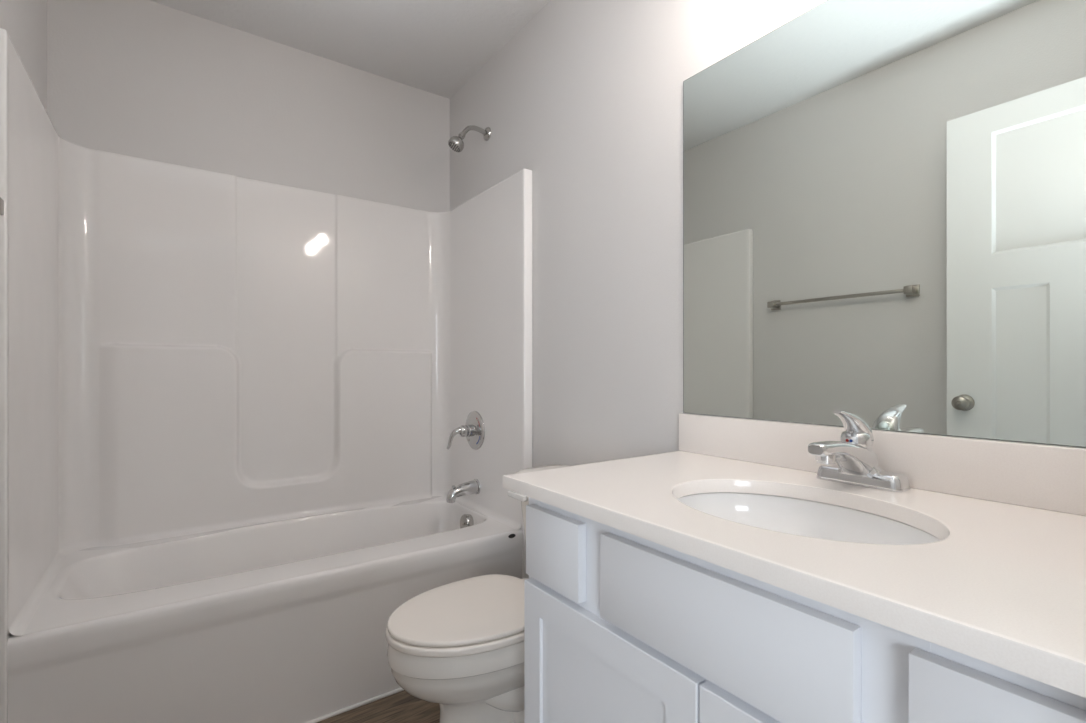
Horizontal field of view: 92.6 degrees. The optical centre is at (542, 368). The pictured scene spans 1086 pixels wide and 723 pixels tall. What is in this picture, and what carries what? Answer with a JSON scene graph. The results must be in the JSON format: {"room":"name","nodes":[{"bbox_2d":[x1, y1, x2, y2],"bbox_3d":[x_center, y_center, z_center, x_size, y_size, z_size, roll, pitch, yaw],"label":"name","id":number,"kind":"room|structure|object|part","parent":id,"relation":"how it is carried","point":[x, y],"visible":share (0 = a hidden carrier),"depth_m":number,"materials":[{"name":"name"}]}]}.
{"room":"bathroom","nodes":[
{"label":"bathroom","id":0,"kind":"room"},
{"bbox_2d":[0,0,46,111],"bbox_3d":[-1.060,-0.153,0.775,0.110,2.494,2.452,0,0,-35],"label":"wall","id":1,"kind":"structure","parent":0,"point":[24,21],"depth_m":1.60,"materials":[{"name":"white paint"}]},
{"bbox_2d":[0,197,3,214],"bbox_3d":[-0.991,-0.347,0.825,0.062,0.052,0.695,0,0,-35],"label":"towel bar","id":2,"kind":"object","parent":1,"relation":"attached to","point":[1,199],"visible":1,"depth_m":1.10,"materials":[{"name":"silver metal"}]},
{"bbox_2d":[47,0,449,211],"bbox_3d":[-1.137,-0.153,2.292,1.744,2.494,0.110,0,0,-35],"label":"wall","id":3,"kind":"structure","parent":0,"point":[146,79],"depth_m":2.13,"materials":[{"name":"white paint"}]},
{"bbox_2d":[149,0,549,98],"bbox_3d":[-0.395,-1.450,1.248,1.744,0.100,2.672,0,0,-35],"label":"ceiling","id":4,"kind":"structure","parent":0,"point":[436,47],"depth_m":2.13,"materials":[{"name":"white paint"}]},
{"bbox_2d":[317,690,439,722],"bbox_3d":[-0.395,1.144,1.248,1.744,0.100,2.672,0,0,-35],"label":"floor","id":5,"kind":"structure","parent":0,"point":[400,707],"depth_m":1.65,"materials":[{"name":"brown wood"}]},
{"bbox_2d":[0,28,531,722],"bbox_3d":[-0.882,0.152,1.934,1.522,1.885,0.766,0,0,-35],"label":"shower","id":6,"kind":"object","parent":5,"relation":"on","point":[231,406],"visible":0.96,"depth_m":1.94,"materials":[{"name":"white plastic"}]},
{"bbox_2d":[9,496,520,637],"bbox_3d":[-0.885,0.823,1.938,1.484,0.382,0.736,0,0,-35],"label":"tub basin","id":7,"kind":"object","parent":6,"relation":"in","point":[338,571],"depth_m":1.76,"materials":[{"name":"white plastic"}]},
{"bbox_2d":[305,688,403,722],"bbox_3d":[-0.669,1.091,1.635,1.424,0.013,0.013,0,0,-35],"label":"trim","id":8,"kind":"structure","parent":6,"relation":"attached to","point":[362,703],"depth_m":1.67,"materials":[{"name":"white"}]},
{"bbox_2d":[446,479,479,502],"bbox_3d":[-0.360,0.542,2.314,0.149,0.086,0.069,0,0,-35],"label":"tub spout","id":9,"kind":"object","parent":6,"relation":"attached to","point":[470,487],"visible":1,"depth_m":2.30,"materials":[{"name":"silver metal"}]},
{"bbox_2d":[447,411,484,449],"bbox_3d":[-0.361,0.279,2.329,0.131,0.177,0.177,0,0,-35],"label":"shower valve","id":10,"kind":"object","parent":6,"relation":"attached to","point":[474,429],"visible":1,"depth_m":2.32,"materials":[{"name":"silver metal"}]},
{"bbox_3d":[-0.387,0.309,2.323,0.088,0.101,0.041,0,0,-19],"label":"lever","id":11,"kind":"part","parent":10,"relation":"part of","materials":[{"name":"silver metal"}]},
{"bbox_2d":[460,514,473,527],"bbox_3d":[-0.343,0.693,2.326,0.038,0.083,0.082,0,0,-35],"label":"overflow plate","id":12,"kind":"object","parent":6,"relation":"attached to","point":[466,520],"visible":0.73,"depth_m":2.31,"materials":[{"name":"grey metal"}]},
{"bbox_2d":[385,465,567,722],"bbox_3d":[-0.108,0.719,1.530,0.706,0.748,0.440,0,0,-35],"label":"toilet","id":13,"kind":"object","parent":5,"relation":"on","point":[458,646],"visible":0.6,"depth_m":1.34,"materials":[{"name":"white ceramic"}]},
{"bbox_3d":[-0.210,0.696,1.458,0.456,0.022,0.374,0,0,-35],"label":"seat","id":14,"kind":"part","parent":13,"relation":"part of","materials":[{"name":"white plastic"}]},
{"bbox_3d":[-0.206,0.674,1.461,0.458,0.017,0.366,0,0,-35],"label":"lid","id":15,"kind":"part","parent":13,"relation":"part of","materials":[{"name":"white plastic"}]},
{"bbox_3d":[-0.073,0.420,1.725,0.048,0.032,0.097,0,0,-35],"label":"flush lever","id":16,"kind":"part","parent":13,"relation":"part of","materials":[{"name":"white plastic"}]},
{"bbox_3d":[0.093,0.544,1.673,0.200,0.323,0.416,0,0,-35],"label":"tank","id":17,"kind":"part","parent":13,"relation":"part of","materials":[{"name":"white ceramic"}]},
{"bbox_3d":[0.089,0.364,1.671,0.222,0.037,0.440,0,0,-35],"label":"tank lid","id":18,"kind":"part","parent":13,"relation":"part of","materials":[{"name":"white ceramic"}]},
{"bbox_2d":[524,497,1085,722],"bbox_3d":[0.444,0.674,0.892,0.568,0.840,0.895,0,0,-35],"label":"vanity cabinet","id":19,"kind":"object","parent":5,"relation":"on","point":[620,626],"visible":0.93,"depth_m":0.71,"materials":[{"name":"white paint"}]},
{"bbox_3d":[0.022,0.353,1.012,0.020,0.142,0.172,0,0,-35],"label":"drawer","id":20,"kind":"part","parent":19,"relation":"part of","materials":[{"name":"white paint"}]},
{"bbox_3d":[0.095,0.710,0.909,0.020,0.540,0.438,0,0,-35],"label":"door","id":21,"kind":"part","parent":19,"relation":"part of","materials":[{"name":"white paint"}]},
{"bbox_3d":[0.351,0.710,0.549,0.020,0.540,0.436,0,0,-35],"label":"door","id":22,"kind":"part","parent":19,"relation":"part of","materials":[{"name":"white paint"}]},
{"bbox_2d":[503,413,1085,697],"bbox_3d":[0.423,0.188,0.901,0.591,0.130,0.936,0,0,-35],"label":"countertop","id":23,"kind":"structure","parent":19,"relation":"on","point":[1003,585],"depth_m":0.76,"materials":[{"name":"white stone"}]},
{"bbox_2d":[678,492,940,544],"bbox_3d":[0.416,0.329,0.870,0.394,0.146,0.495,0,0,-35],"label":"undermount sink","id":24,"kind":"object","parent":23,"relation":"in","point":[796,516],"visible":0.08,"depth_m":1.00,"materials":[{"name":"white ceramic"}]},
{"bbox_2d":[808,410,909,491],"bbox_3d":[0.569,0.151,0.984,0.206,0.150,0.158,0,0,-35],"label":"sink faucet","id":25,"kind":"object","parent":23,"relation":"on","point":[854,456],"visible":1,"depth_m":0.98,"materials":[{"name":"silver metal"}]},
{"bbox_3d":[0.560,0.173,0.978,0.185,0.081,0.062,0,0,-35],"label":"spout","id":26,"kind":"part","parent":25,"relation":"part of","materials":[{"name":"silver metal"}]},
{"bbox_3d":[0.593,0.115,1.001,0.109,0.077,0.053,0,0,-35],"label":"lever","id":27,"kind":"part","parent":25,"relation":"part of","materials":[{"name":"silver metal"}]},
{"bbox_3d":[0.422,0.353,0.450,0.020,0.142,0.176,0,0,-35],"label":"drawer","id":28,"kind":"part","parent":19,"relation":"part of","materials":[{"name":"white paint"}]},
{"bbox_2d":[450,0,1082,466],"bbox_3d":[0.271,-0.153,1.722,0.110,2.494,2.452,0,0,-35],"label":"wall","id":29,"kind":"structure","parent":0,"point":[586,97],"depth_m":1.74,"materials":[{"name":"white paint"}]},
{"bbox_2d":[448,125,490,151],"bbox_3d":[-0.332,-1.027,2.310,0.190,0.143,0.071,0,0,-35],"label":"shower","id":30,"kind":"object","parent":29,"relation":"attached to","point":[456,143],"visible":1,"depth_m":2.28,"materials":[{"name":"grey metal"}]},
{"bbox_3d":[-0.308,-1.056,2.321,0.137,0.065,0.021,0,0,-35],"label":"shower arm","id":31,"kind":"part","parent":30,"relation":"part of","materials":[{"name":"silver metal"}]},
{"bbox_2d":[679,413,1085,515],"bbox_3d":[0.656,0.175,1.066,0.020,0.103,0.936,0,0,-35],"label":"backsplash","id":32,"kind":"structure","parent":29,"relation":"attached to","point":[1040,476],"depth_m":0.95,"materials":[{"name":"white stone"}]},
{"bbox_2d":[683,0,1085,447],"bbox_3d":[0.663,-0.340,1.070,0.005,0.926,0.931,0,0,-35],"label":"wall mirror","id":33,"kind":"object","parent":29,"relation":"attached to","point":[884,201],"visible":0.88,"depth_m":1.02,"materials":[{"name":"clear glass"}]}
]}

